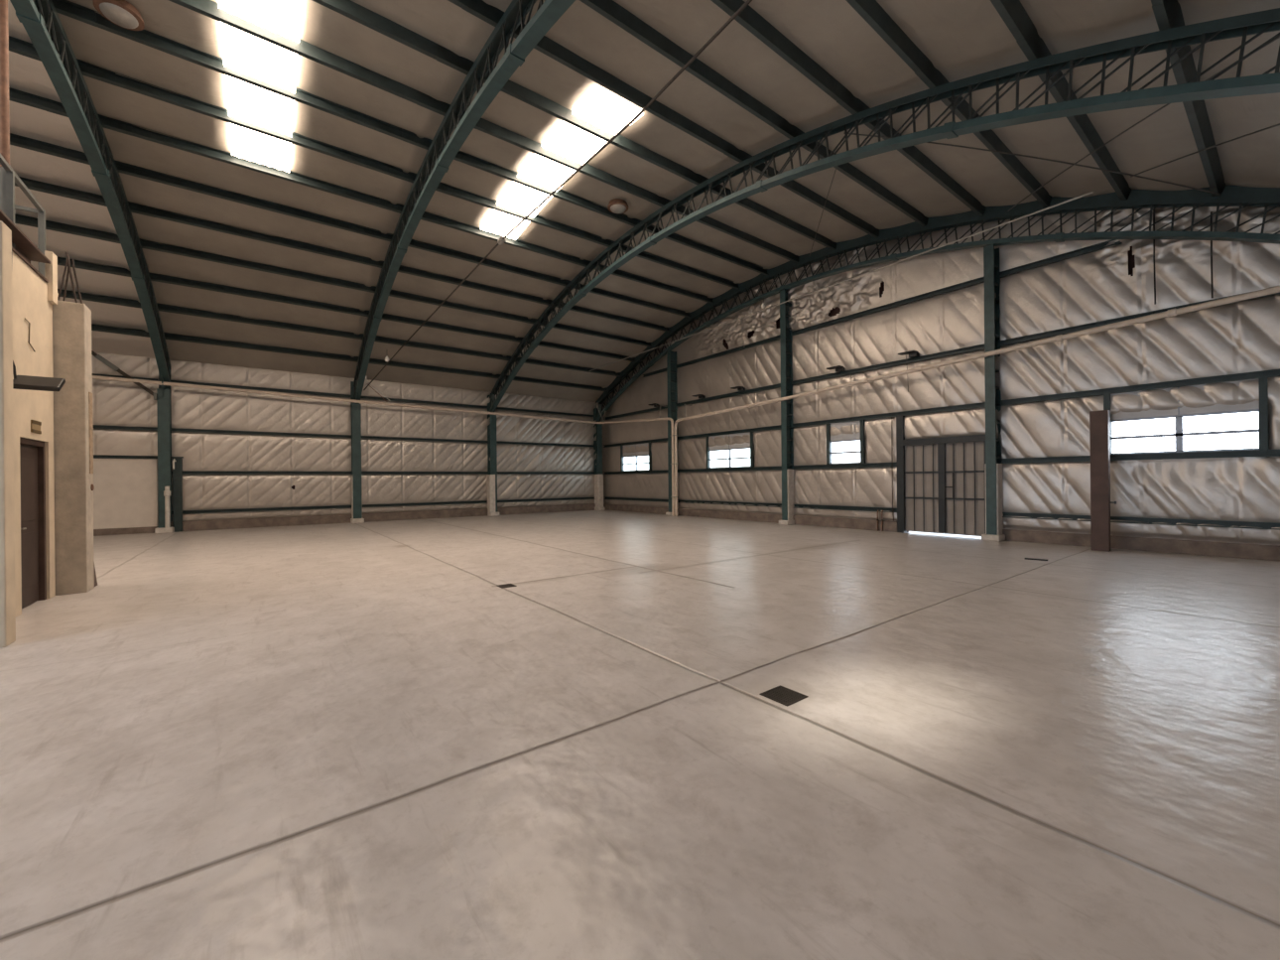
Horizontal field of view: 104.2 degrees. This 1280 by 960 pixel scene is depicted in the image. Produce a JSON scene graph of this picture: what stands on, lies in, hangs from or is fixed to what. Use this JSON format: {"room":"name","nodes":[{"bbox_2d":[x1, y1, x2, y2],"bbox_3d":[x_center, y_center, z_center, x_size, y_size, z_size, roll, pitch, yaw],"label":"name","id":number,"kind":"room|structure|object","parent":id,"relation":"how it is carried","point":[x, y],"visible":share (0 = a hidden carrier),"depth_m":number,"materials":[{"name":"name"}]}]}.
{"room":"empty warehouse","nodes":[
{"label":"empty warehouse","id":0,"kind":"room"},
{"bbox_2d":[11,250,57,616],"bbox_3d":[-7.437,-0.768,5.856,0.200,4.780,2.820,-1,0,-37],"label":"wall partition","id":1,"kind":"structure","parent":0,"point":[34,298],"depth_m":6.44,"materials":[{"name":"beige paint"}]},
{"bbox_2d":[0,209,51,282],"bbox_3d":[-6.943,-2.865,5.116,0.250,0.295,4.180,-1,0,-37],"label":"beam","id":2,"kind":"structure","parent":1,"relation":"on","point":[26,249],"depth_m":6.30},
{"bbox_2d":[19,436,46,608],"bbox_3d":[-7.859,0.551,6.392,0.112,2.150,1.000,-1,0,-37],"label":"door","id":3,"kind":"structure","parent":1,"relation":"in","point":[32,451],"depth_m":6.55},
{"bbox_2d":[30,419,41,433],"bbox_3d":[-7.808,-0.684,6.446,0.018,0.160,0.310,-1,0,-37],"label":"wall sign","id":4,"kind":"object","parent":1,"relation":"attached to","point":[35,425],"visible":1,"depth_m":6.42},
{"bbox_2d":[12,375,65,390],"bbox_3d":[-7.146,-1.145,5.890,0.428,0.193,0.262,-1,0,-37],"label":"floodlight","id":5,"kind":"object","parent":1,"relation":"attached to","point":[27,382],"visible":0.8,"depth_m":5.87,"materials":[{"name":"black metal"}]},
{"bbox_2d":[91,352,602,528],"bbox_3d":[-11.236,-1.442,19.704,23.500,6.200,0.347,-1,0,-37],"label":"wall","id":6,"kind":"structure","parent":0,"point":[125,491],"depth_m":18.71,"materials":[{"name":"metal"}]},
{"bbox_2d":[93,424,157,430],"bbox_3d":[-17.983,-1.625,14.408,5.910,0.100,0.070,-1,0,-37],"label":"beam","id":7,"kind":"structure","parent":6,"relation":"attached to","point":[94,426],"depth_m":15.72,"materials":[{"name":"teal metal"}]},
{"bbox_2d":[93,454,157,458],"bbox_3d":[-17.974,-0.705,14.408,5.910,0.100,0.070,-1,0,-37],"label":"beam","id":8,"kind":"structure","parent":6,"relation":"attached to","point":[94,455],"depth_m":15.69,"materials":[{"name":"teal metal"}]},
{"bbox_2d":[92,373,158,381],"bbox_3d":[-17.999,-3.205,14.408,5.910,0.100,0.070,-1,0,-37],"label":"beam","id":9,"kind":"structure","parent":6,"relation":"attached to","point":[156,379],"depth_m":15.73,"materials":[{"name":"teal metal"}]},
{"bbox_2d":[170,380,350,396],"bbox_3d":[-13.351,-3.251,17.918,5.140,0.100,0.070,-1,0,-37],"label":"beam","id":10,"kind":"structure","parent":6,"relation":"attached to","point":[177,381],"depth_m":17.82,"materials":[{"name":"teal metal"}]},
{"bbox_2d":[171,427,351,437],"bbox_3d":[-13.335,-1.671,17.918,5.140,0.100,0.070,-1,0,-37],"label":"beam","id":11,"kind":"structure","parent":6,"relation":"attached to","point":[173,429],"depth_m":17.72,"materials":[{"name":"teal metal"}]},
{"bbox_2d":[171,471,351,474],"bbox_3d":[-13.321,-0.261,17.918,5.140,0.100,0.070,-1,0,-37],"label":"beam","id":12,"kind":"structure","parent":6,"relation":"attached to","point":[184,472],"depth_m":17.87,"materials":[{"name":"teal metal"}]},
{"bbox_2d":[182,505,351,512],"bbox_3d":[-13.309,1.049,17.918,5.140,0.100,0.070,-1,0,-37],"label":"beam","id":13,"kind":"structure","parent":6,"relation":"attached to","point":[328,506],"depth_m":17.81,"materials":[{"name":"teal metal"}]},
{"bbox_2d":[93,503,595,535],"bbox_3d":[-11.196,1.493,19.566,22.950,0.330,0.180,-1,0,-37],"label":"baseboard","id":14,"kind":"structure","parent":6,"relation":"attached to","point":[193,525],"depth_m":19.01,"materials":[{"name":"concrete"}]},
{"bbox_2d":[360,395,487,407],"bbox_3d":[-9.014,-3.294,21.193,5.130,0.100,0.070,-1,0,-37],"label":"beam","id":15,"kind":"structure","parent":6,"relation":"attached to","point":[363,397],"depth_m":21.10,"materials":[{"name":"teal metal"}]},
{"bbox_2d":[361,435,487,442],"bbox_3d":[-8.998,-1.714,21.193,5.130,0.100,0.070,-1,0,-37],"label":"beam","id":16,"kind":"structure","parent":6,"relation":"attached to","point":[362,437],"depth_m":20.99,"materials":[{"name":"teal metal"}]},
{"bbox_2d":[362,500,487,507],"bbox_3d":[-8.972,1.006,21.194,5.130,0.100,0.070,-1,0,-37],"label":"beam","id":17,"kind":"structure","parent":6,"relation":"attached to","point":[477,501],"depth_m":21.04,"materials":[{"name":"teal metal"}]},
{"bbox_2d":[361,471,488,474],"bbox_3d":[-8.984,-0.304,21.194,5.130,0.100,0.070,-1,0,-37],"label":"beam","id":18,"kind":"structure","parent":6,"relation":"attached to","point":[362,472],"depth_m":20.81,"materials":[{"name":"teal metal"}]},
{"bbox_2d":[496,406,593,416],"bbox_3d":[-4.577,-3.338,24.544,5.390,0.100,0.070,-1,0,-37],"label":"beam","id":19,"kind":"structure","parent":6,"relation":"attached to","point":[500,408],"depth_m":24.42,"materials":[{"name":"teal metal"}]},
{"bbox_2d":[496,440,594,446],"bbox_3d":[-4.561,-1.758,24.544,5.390,0.100,0.070,-1,0,-37],"label":"beam","id":20,"kind":"structure","parent":6,"relation":"attached to","point":[497,442],"depth_m":24.44,"materials":[{"name":"teal metal"}]},
{"bbox_2d":[497,497,594,502],"bbox_3d":[-4.535,0.962,24.544,5.390,0.100,0.070,-1,0,-37],"label":"beam","id":21,"kind":"structure","parent":6,"relation":"attached to","point":[567,498],"depth_m":24.40,"materials":[{"name":"teal metal"}]},
{"bbox_2d":[497,471,594,473],"bbox_3d":[-4.548,-0.348,24.544,5.390,0.100,0.070,-1,0,-37],"label":"beam","id":22,"kind":"structure","parent":6,"relation":"attached to","point":[497,471],"depth_m":24.48,"materials":[{"name":"teal metal"}]},
{"bbox_2d":[363,0,752,389],"bbox_3d":[-3.937,-4.263,11.332,0.358,1.291,21.966,-1,0,-39],"label":"cable","id":23,"kind":"object","parent":6,"relation":"attached to","point":[747,2],"visible":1,"depth_m":6.89,"materials":[{"name":"metal"}]},
{"bbox_2d":[0,510,1279,959],"bbox_3d":[-4.014,1.713,10.051,23.340,0.250,24.420,-1,0,-37],"label":"floor","id":24,"kind":"structure","parent":0,"point":[349,740],"depth_m":2.90,"materials":[{"name":"concrete"}]},
{"bbox_2d":[0,220,15,646],"bbox_3d":[-6.412,-0.443,4.735,0.540,4.110,0.240,-1,0,-37],"label":"wall","id":25,"kind":"structure","parent":24,"relation":"on","point":[7,501],"depth_m":4.84,"materials":[{"name":"beige paint"}]},
{"bbox_2d":[52,300,94,595],"bbox_3d":[-8.261,-0.460,7.274,0.350,4.180,0.360,-1,0,-37],"label":"concrete pillar","id":26,"kind":"structure","parent":24,"relation":"on","point":[71,321],"depth_m":7.15,"materials":[{"name":"concrete"}]},
{"bbox_2d":[66,255,77,302],"bbox_3d":[-8.203,-2.893,7.199,0.111,0.697,0.024,-1,0,-25],"label":"rebar","id":27,"kind":"object","parent":26,"relation":"on","point":[68,264],"visible":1,"depth_m":7.19,"materials":[{"name":"metal"}]},
{"bbox_2d":[154,366,174,532],"bbox_3d":[-15.347,-1.101,16.075,0.420,5.600,0.660,-1,0,-37],"label":"wall column","id":28,"kind":"structure","parent":24,"relation":"on","point":[164,402],"depth_m":16.02,"materials":[{"name":"teal metal"}]},
{"bbox_2d":[9,0,171,387],"bbox_3d":[-8.402,-5.016,6.911,0.224,3.904,24.599,-1,0,-37],"label":"arch","id":29,"kind":"object","parent":28,"relation":"on","point":[41,20],"visible":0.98,"depth_m":9.17,"materials":[{"name":"teal metal"}]},
{"bbox_2d":[91,350,157,399],"bbox_3d":[-16.006,-3.249,15.435,1.535,1.408,0.141,-1,0,-36],"label":"knee brace","id":30,"kind":"object","parent":28,"relation":"attached to","point":[99,357],"visible":0.88,"depth_m":15.36,"materials":[{"name":"metal"}]},
{"bbox_2d":[163,458,176,527],"bbox_3d":[-15.187,0.420,16.114,0.166,2.214,0.358,-1,0,2],"label":"standpipe","id":31,"kind":"object","parent":28,"relation":"attached to","point":[167,492],"visible":1,"depth_m":15.98,"materials":[{"name":"white plastic"}]},
{"bbox_2d":[170,456,183,531],"bbox_3d":[-15.202,0.467,16.386,0.300,2.460,0.200,-1,0,-37],"label":"post","id":32,"kind":"object","parent":24,"relation":"on","point":[178,471],"visible":0.91,"depth_m":16.36,"materials":[{"name":"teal metal"}]},
{"bbox_2d":[350,380,364,522],"bbox_3d":[-11.006,-1.144,19.354,0.420,5.600,0.660,-1,0,-37],"label":"wall column","id":33,"kind":"structure","parent":24,"relation":"on","point":[356,482],"depth_m":19.31,"materials":[{"name":"teal metal"}]},
{"bbox_2d":[353,0,575,399],"bbox_3d":[-4.061,-5.059,10.190,0.224,3.904,24.599,-1,0,-37],"label":"arch","id":34,"kind":"object","parent":33,"relation":"on","point":[436,163],"visible":0.98,"depth_m":9.02,"materials":[{"name":"teal metal"}]},
{"bbox_2d":[486,393,499,515],"bbox_3d":[-6.673,-1.187,22.626,0.420,5.600,0.660,-1,0,-37],"label":"wall column","id":35,"kind":"structure","parent":24,"relation":"on","point":[491,476],"depth_m":22.57,"materials":[{"name":"teal metal"}]},
{"bbox_2d":[92,375,678,515],"bbox_3d":[-9.118,-0.925,16.824,22.961,5.115,6.170,-1,0,-37],"label":"drain pipe","id":36,"kind":"object","parent":35,"relation":"attached to","point":[673,463],"visible":0.9,"depth_m":20.01,"materials":[{"name":"beige plastic"}]},
{"bbox_2d":[489,7,1279,411],"bbox_3d":[0.272,-5.102,13.462,0.224,3.904,24.599,-1,0,-37],"label":"arch","id":37,"kind":"object","parent":35,"relation":"on","point":[1256,23],"visible":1,"depth_m":7.26,"materials":[{"name":"teal metal"}]},
{"bbox_2d":[593,403,605,510],"bbox_3d":[-2.132,-1.232,26.055,0.420,5.600,0.660,-1,0,-37],"label":"wall column","id":38,"kind":"structure","parent":24,"relation":"on","point":[598,476],"depth_m":26.00,"materials":[{"name":"teal metal"}]},
{"bbox_2d":[595,184,1279,420],"bbox_3d":[4.812,-5.247,16.891,0.224,4.104,24.599,-1,0,-37],"label":"arch","id":39,"kind":"object","parent":38,"relation":"on","point":[1231,195],"visible":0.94,"depth_m":11.66,"materials":[{"name":"teal metal"}]},
{"bbox_2d":[1152,209,1155,304],"bbox_3d":[10.255,-4.457,9.934,0.056,1.910,0.028,-1,0,-37],"label":"hanging cord","id":40,"kind":"object","parent":39,"relation":"hanging from","point":[1153,209],"visible":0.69,"depth_m":9.93,"materials":[{"name":"black metal"}]},
{"bbox_2d":[1210,211,1213,298],"bbox_3d":[10.709,-4.211,9.336,0.056,1.610,0.028,-1,0,-37],"label":"hanging cord","id":41,"kind":"object","parent":39,"relation":"hanging from","point":[1211,211],"visible":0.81,"depth_m":9.33,"materials":[{"name":"black metal"}]},
{"bbox_2d":[665,349,678,515],"bbox_3d":[1.387,-2.032,21.625,0.490,7.133,0.380,-1,0,-37],"label":"wall column","id":42,"kind":"structure","parent":24,"relation":"on","point":[671,355],"depth_m":21.59,"materials":[{"name":"teal metal"}]},
{"bbox_2d":[759,684,808,706],"bbox_3d":[1.025,1.536,3.558,0.240,0.006,0.240,-1,0,-37],"label":"floor drain","id":43,"kind":"object","parent":24,"relation":"on","point":[785,696],"visible":1,"depth_m":3.55,"materials":[{"name":"metal"}]},
{"bbox_2d":[778,288,794,524],"bbox_3d":[4.957,-2.450,16.893,0.490,7.900,0.380,-1,0,-37],"label":"wall column","id":44,"kind":"structure","parent":24,"relation":"on","point":[787,416],"depth_m":16.85,"materials":[{"name":"teal metal"}]},
{"bbox_2d":[981,244,1005,541],"bbox_3d":[8.564,-2.103,12.121,0.490,7.136,0.380,-1,0,-37],"label":"wall column","id":45,"kind":"structure","parent":24,"relation":"on","point":[991,280],"depth_m":12.05,"materials":[{"name":"teal metal"}]},
{"bbox_2d":[1089,409,1116,551],"bbox_3d":[9.505,0.016,10.222,0.150,2.880,0.380,-1,0,-37],"label":"steel post","id":46,"kind":"object","parent":24,"relation":"on","point":[1100,501],"visible":1,"depth_m":10.21,"materials":[{"name":"brown metal"}]},
{"bbox_2d":[7,0,1279,401],"bbox_3d":[-4.045,-5.553,10.080,23.240,3.316,24.412,-1,0,-37],"label":"ceiling","id":47,"kind":"structure","parent":0,"point":[961,39],"depth_m":10.26,"materials":[{"name":"beige metal"}]},
{"bbox_2d":[92,0,144,30],"bbox_3d":[-7.846,-7.061,7.510,0.540,0.285,0.540,-1,0,-37],"label":"ventilator","id":48,"kind":"object","parent":47,"relation":"attached to","point":[121,13],"visible":0.98,"depth_m":7.45,"materials":[{"name":"brown metal"}]},
{"bbox_2d":[217,0,302,172],"bbox_3d":[-6.444,-7.066,8.466,1.010,0.322,6.091,-1,0,-37],"label":"window","id":49,"kind":"structure","parent":47,"relation":"attached to","point":[242,52],"depth_m":8.78,"materials":[{"name":"white"}]},
{"bbox_2d":[14,213,658,348],"bbox_3d":[-8.324,-6.008,15.764,23.030,0.225,0.151,-1,0,-37],"label":"roof purlin","id":50,"kind":"structure","parent":47,"relation":"attached to","point":[19,218],"depth_m":14.32,"materials":[{"name":"paint"}]},
{"bbox_2d":[57,288,628,377],"bbox_3d":[-9.809,-5.086,17.742,23.030,0.227,0.169,-1,0,-37],"label":"roof purlin","id":51,"kind":"structure","parent":47,"relation":"attached to","point":[69,294],"depth_m":16.65,"materials":[{"name":"paint"}]},
{"bbox_2d":[584,191,1092,373],"bbox_3d":[2.710,-5.178,16.539,0.036,0.111,18.550,-1,0,-37],"label":"cable","id":52,"kind":"object","parent":51,"relation":"attached to","point":[1082,195],"visible":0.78,"depth_m":12.04,"materials":[{"name":"black metal"}]},
{"bbox_2d":[14,176,677,333],"bbox_3d":[-7.560,-6.367,14.748,23.030,0.223,0.142,-1,0,-37],"label":"roof purlin","id":53,"kind":"structure","parent":47,"relation":"attached to","point":[34,185],"depth_m":13.40,"materials":[{"name":"paint"}]},
{"bbox_2d":[57,256,641,363],"bbox_3d":[-9.074,-5.581,16.763,23.030,0.226,0.160,-1,0,-37],"label":"roof purlin","id":54,"kind":"structure","parent":47,"relation":"attached to","point":[79,264],"depth_m":15.67,"materials":[{"name":"paint"}]},
{"bbox_2d":[91,323,613,391],"bbox_3d":[-10.526,-4.526,18.699,23.030,0.227,0.177,-1,0,-37],"label":"roof purlin","id":55,"kind":"structure","parent":47,"relation":"attached to","point":[132,331],"depth_m":17.85,"materials":[{"name":"paint"}]},
{"bbox_2d":[9,132,697,319],"bbox_3d":[-6.785,-6.656,13.719,23.030,0.220,0.132,-1,0,-37],"label":"roof purlin","id":56,"kind":"structure","parent":47,"relation":"attached to","point":[15,140],"depth_m":12.32,"materials":[{"name":"paint"}]},
{"bbox_2d":[8,87,720,305],"bbox_3d":[-6.002,-6.875,12.678,23.030,0.217,0.122,-1,0,-37],"label":"roof purlin","id":57,"kind":"structure","parent":47,"relation":"attached to","point":[16,95],"depth_m":11.41,"materials":[{"name":"paint"}]},
{"bbox_2d":[8,35,746,291],"bbox_3d":[-5.212,-7.024,11.630,23.030,0.213,0.111,-1,0,-37],"label":"roof purlin","id":58,"kind":"structure","parent":47,"relation":"attached to","point":[17,46],"depth_m":10.50,"materials":[{"name":"paint"}]},
{"bbox_2d":[51,0,768,274],"bbox_3d":[-4.418,-7.100,10.578,23.030,0.208,0.101,-1,0,-37],"label":"roof purlin","id":59,"kind":"structure","parent":47,"relation":"attached to","point":[67,8],"depth_m":9.56,"materials":[{"name":"paint"}]},
{"bbox_2d":[168,0,798,262],"bbox_3d":[-3.680,-7.108,9.600,23.030,0.208,0.101,-1,0,-37],"label":"roof purlin","id":60,"kind":"structure","parent":47,"relation":"attached to","point":[208,8],"depth_m":9.25,"materials":[{"name":"paint"}]},
{"bbox_2d":[480,86,643,240],"bbox_3d":[-2.179,-7.108,11.687,1.040,0.323,6.091,-1,0,-37],"label":"window","id":61,"kind":"structure","parent":47,"relation":"attached to","point":[600,107],"depth_m":11.03,"materials":[{"name":"white glass"}]},
{"bbox_2d":[312,0,836,250],"bbox_3d":[-2.885,-7.046,8.548,23.030,0.213,0.111,-1,0,-37],"label":"roof purlin","id":62,"kind":"structure","parent":47,"relation":"attached to","point":[349,9],"depth_m":9.26,"materials":[{"name":"paint"}]},
{"bbox_2d":[607,198,628,213],"bbox_3d":[-0.573,-7.133,12.978,0.540,0.285,0.540,-1,0,-37],"label":"ventilator","id":63,"kind":"object","parent":47,"relation":"attached to","point":[617,205],"visible":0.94,"depth_m":12.85,"materials":[{"name":"brown metal"}]},
{"bbox_2d":[447,0,879,237],"bbox_3d":[-2.092,-6.913,7.500,23.030,0.217,0.122,-1,0,-37],"label":"roof purlin","id":64,"kind":"structure","parent":47,"relation":"attached to","point":[489,14],"depth_m":9.16,"materials":[{"name":"paint"}]},
{"bbox_2d":[579,0,928,226],"bbox_3d":[-1.304,-6.709,6.460,23.030,0.220,0.132,-1,0,-37],"label":"roof purlin","id":65,"kind":"structure","parent":47,"relation":"attached to","point":[612,11],"depth_m":8.50,"materials":[{"name":"paint"}]},
{"bbox_2d":[710,0,985,215],"bbox_3d":[-0.524,-6.435,5.431,23.030,0.223,0.142,-1,0,-37],"label":"roof purlin","id":66,"kind":"structure","parent":47,"relation":"attached to","point":[748,18],"depth_m":8.03,"materials":[{"name":"paint"}]},
{"bbox_2d":[845,0,1052,207],"bbox_3d":[0.246,-6.091,4.415,23.030,0.225,0.151,-1,0,-37],"label":"roof purlin","id":67,"kind":"structure","parent":47,"relation":"attached to","point":[870,11],"depth_m":7.47,"materials":[{"name":"paint"}]},
{"bbox_2d":[843,132,1220,194],"bbox_3d":[7.017,-5.720,8.990,6.532,1.404,0.048,-1,0,3],"label":"rod","id":68,"kind":"object","parent":47,"relation":"attached to","point":[843,133],"visible":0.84,"depth_m":8.95,"materials":[{"name":"metal"}]},
{"bbox_2d":[990,0,1131,200],"bbox_3d":[1.005,-5.678,3.416,23.030,0.226,0.160,-1,0,-37],"label":"roof purlin","id":69,"kind":"structure","parent":47,"relation":"attached to","point":[1013,14],"depth_m":7.19,"materials":[{"name":"paint"}]},
{"bbox_2d":[1007,35,1279,211],"bbox_3d":[7.611,-5.421,8.315,0.049,1.494,6.450,-1,0,15],"label":"rod","id":70,"kind":"object","parent":47,"relation":"attached to","point":[1162,107],"visible":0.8,"depth_m":7.85,"materials":[{"name":"metal"}]},
{"bbox_2d":[1151,0,1225,196],"bbox_3d":[1.749,-5.198,2.437,23.030,0.227,0.169,-1,0,-37],"label":"roof purlin","id":71,"kind":"structure","parent":47,"relation":"attached to","point":[1168,14],"depth_m":6.96,"materials":[{"name":"paint"}]},
{"bbox_2d":[1130,123,1279,177],"bbox_3d":[8.602,-4.928,7.335,0.034,1.048,3.265,-1,0,8],"label":"rod","id":72,"kind":"object","parent":47,"relation":"attached to","point":[1279,123],"visible":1,"depth_m":7.55,"materials":[{"name":"metal"}]},
{"bbox_2d":[602,206,1279,544],"bbox_3d":[5.180,-3.103,17.029,0.340,9.200,24.220,-1,0,-37],"label":"wall","id":73,"kind":"structure","parent":0,"point":[1115,281],"depth_m":11.96,"materials":[{"name":"metal"}]},
{"bbox_2d":[603,437,667,447],"bbox_3d":[-0.215,-1.790,24.086,0.085,0.120,5.640,-1,0,-37],"label":"beam","id":74,"kind":"structure","parent":73,"relation":"attached to","point":[665,439],"depth_m":24.04,"materials":[{"name":"teal metal"}]},
{"bbox_2d":[603,469,667,474],"bbox_3d":[-0.201,-0.370,24.086,0.085,0.120,5.640,-1,0,-37],"label":"beam","id":75,"kind":"structure","parent":73,"relation":"attached to","point":[665,470],"depth_m":23.97,"materials":[{"name":"teal metal"}]},
{"bbox_2d":[620,442,651,471],"bbox_3d":[-0.176,-1.081,24.160,0.205,1.320,2.420,-1,0,-37],"label":"window","id":76,"kind":"structure","parent":73,"relation":"in","point":[638,460],"depth_m":24.13,"materials":[{"name":"glass"}]},
{"bbox_2d":[603,496,668,502],"bbox_3d":[-0.188,0.929,24.086,0.085,0.120,5.640,-1,0,-37],"label":"beam","id":77,"kind":"structure","parent":73,"relation":"attached to","point":[605,497],"depth_m":24.08,"materials":[{"name":"teal metal"}]},
{"bbox_2d":[605,404,667,419],"bbox_3d":[-0.229,-3.240,24.086,0.085,0.120,5.640,-1,0,-37],"label":"beam","id":78,"kind":"structure","parent":73,"relation":"attached to","point":[662,407],"depth_m":23.93,"materials":[{"name":"teal metal"}]},
{"bbox_2d":[675,335,779,368],"bbox_3d":[3.307,-4.945,19.381,0.085,0.120,5.710,-1,0,-37],"label":"beam","id":79,"kind":"structure","parent":73,"relation":"attached to","point":[777,337],"depth_m":19.15,"materials":[{"name":"teal metal"}]},
{"bbox_2d":[675,383,780,405],"bbox_3d":[3.323,-3.275,19.381,0.085,0.120,5.710,-1,0,-37],"label":"beam","id":80,"kind":"structure","parent":73,"relation":"attached to","point":[778,384],"depth_m":19.11,"materials":[{"name":"teal metal"}]},
{"bbox_2d":[676,424,780,439],"bbox_3d":[3.337,-1.825,19.381,0.085,0.120,5.710,-1,0,-37],"label":"beam","id":81,"kind":"structure","parent":73,"relation":"attached to","point":[779,426],"depth_m":19.13,"materials":[{"name":"teal metal"}]},
{"bbox_2d":[705,431,754,468],"bbox_3d":[3.479,-1.116,19.320,0.205,1.320,2.390,-1,0,-37],"label":"window","id":82,"kind":"structure","parent":73,"relation":"in","point":[736,454],"depth_m":19.28,"materials":[{"name":"white glass"}]},
{"bbox_2d":[677,466,781,472],"bbox_3d":[3.351,-0.405,19.382,0.085,0.120,5.710,-1,0,-37],"label":"beam","id":83,"kind":"structure","parent":73,"relation":"attached to","point":[753,467],"depth_m":19.17,"materials":[{"name":"teal metal"}]},
{"bbox_2d":[677,499,781,507],"bbox_3d":[3.364,0.895,19.382,0.085,0.120,5.710,-1,0,-37],"label":"beam","id":84,"kind":"structure","parent":73,"relation":"attached to","point":[684,500],"depth_m":19.08,"materials":[{"name":"teal metal"}]},
{"bbox_2d":[792,462,896,469],"bbox_3d":[6.253,-0.433,15.539,0.085,0.120,3.480,-1,0,-37],"label":"beam","id":85,"kind":"structure","parent":73,"relation":"attached to","point":[872,464],"depth_m":15.38,"materials":[{"name":"teal metal"}]},
{"bbox_2d":[826,419,865,464],"bbox_3d":[6.392,-1.144,15.462,0.205,1.320,1.220,-1,0,-37],"label":"window","id":86,"kind":"structure","parent":73,"relation":"in","point":[842,448],"depth_m":15.46,"materials":[{"name":"grey metal"}]},
{"bbox_2d":[794,504,896,511],"bbox_3d":[6.266,0.867,15.539,0.085,0.120,3.480,-1,0,-37],"label":"beam","id":87,"kind":"structure","parent":73,"relation":"attached to","point":[862,508],"depth_m":15.36,"materials":[{"name":"teal metal"}]},
{"bbox_2d":[790,276,983,335],"bbox_3d":[6.895,-4.979,14.629,0.085,0.120,5.760,-1,0,-37],"label":"beam","id":88,"kind":"structure","parent":73,"relation":"attached to","point":[977,280],"depth_m":14.18,"materials":[{"name":"teal metal"}]},
{"bbox_2d":[791,343,984,384],"bbox_3d":[6.912,-3.309,14.629,0.085,0.120,5.760,-1,0,-37],"label":"beam","id":89,"kind":"structure","parent":73,"relation":"attached to","point":[978,346],"depth_m":14.17,"materials":[{"name":"teal metal"}]},
{"bbox_2d":[897,349,919,391],"bbox_3d":[7.396,-2.966,13.714,0.320,1.085,0.440,-1,0,-37],"label":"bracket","id":90,"kind":"object","parent":89,"relation":"attached to","point":[912,353],"visible":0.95,"depth_m":13.65,"materials":[{"name":"black metal"}]},
{"bbox_2d":[791,401,985,427],"bbox_3d":[6.926,-1.859,14.629,0.085,0.120,5.760,-1,0,-37],"label":"beam","id":91,"kind":"structure","parent":73,"relation":"attached to","point":[981,404],"depth_m":14.16,"materials":[{"name":"teal metal"}]},
{"bbox_2d":[896,414,985,535],"bbox_3d":[8.003,-0.175,13.262,0.160,3.290,2.240,-1,0,-37],"label":"door","id":92,"kind":"structure","parent":73,"relation":"in","point":[941,481],"depth_m":13.21,"materials":[{"name":"paint"}]},
{"bbox_2d":[603,504,1279,561],"bbox_3d":[5.210,1.347,16.988,0.150,0.300,23.770,-1,0,-37],"label":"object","id":93,"kind":"structure","parent":73,"relation":"attached to","point":[1178,546],"depth_m":11.24,"materials":[{"name":"concrete"}]},
{"bbox_2d":[674,285,1279,515],"bbox_3d":[6.873,-0.950,14.301,0.480,4.853,17.416,-1,0,-37],"label":"drain pipe","id":94,"kind":"object","parent":73,"relation":"attached to","point":[1174,312],"visible":1,"depth_m":11.57,"materials":[{"name":"beige plastic"}]},
{"bbox_2d":[998,239,1122,277],"bbox_3d":[9.418,-5.004,11.288,0.085,0.120,2.174,-1,0,-37],"label":"beam","id":95,"kind":"structure","parent":73,"relation":"attached to","point":[1094,247],"depth_m":11.26,"materials":[{"name":"teal metal"}]},
{"bbox_2d":[999,290,1279,346],"bbox_3d":[10.542,-3.345,9.821,0.085,0.120,5.850,-1,0,-37],"label":"beam","id":96,"kind":"structure","parent":73,"relation":"attached to","point":[1065,330],"depth_m":10.88,"materials":[{"name":"teal metal"}]},
{"bbox_2d":[1000,368,1279,404],"bbox_3d":[10.557,-1.895,9.821,0.085,0.120,5.850,-1,0,-37],"label":"beam","id":97,"kind":"structure","parent":73,"relation":"attached to","point":[1272,372],"depth_m":10.10,"materials":[{"name":"teal metal"}]},
{"bbox_2d":[1000,449,1279,463],"bbox_3d":[10.571,-0.475,9.821,0.085,0.120,5.850,-1,0,-37],"label":"beam","id":98,"kind":"structure","parent":73,"relation":"attached to","point":[1254,452],"depth_m":10.00,"materials":[{"name":"teal metal"}]},
{"bbox_2d":[1002,512,1279,529],"bbox_3d":[10.583,0.825,9.822,0.085,0.120,5.850,-1,0,-37],"label":"beam","id":99,"kind":"structure","parent":73,"relation":"attached to","point":[1225,523],"depth_m":9.96,"materials":[{"name":"teal metal"}]},
{"bbox_2d":[1103,377,1268,454],"bbox_3d":[10.640,-1.185,9.835,0.205,1.320,2.180,-1,0,-37],"label":"window","id":100,"kind":"structure","parent":73,"relation":"in","point":[1217,427],"depth_m":9.71,"materials":[{"name":"white glass"}]},
{"bbox_3d":[-10.050,-2.617,4.040,6.130,0.130,2.910,-1,0,-37],"label":"wall","id":101,"kind":"structure","parent":0,"visible":0},
{"bbox_2d":[0,0,9,214],"bbox_3d":[-8.130,-4.909,6.371,0.110,4.415,0.120,-1,0,-37],"label":"vent pipe","id":102,"kind":"object","parent":101,"relation":"on","point":[4,23],"visible":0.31,"depth_m":6.34,"materials":[{"name":"beige metal"}]},
{"bbox_2d":[0,153,45,275],"bbox_3d":[-9.722,-3.293,4.443,5.150,1.215,3.050,-1,0,-37],"label":"railing","id":103,"kind":"object","parent":101,"relation":"on","point":[11,177],"visible":0.67,"depth_m":6.60,"materials":[{"name":"grey metal"}]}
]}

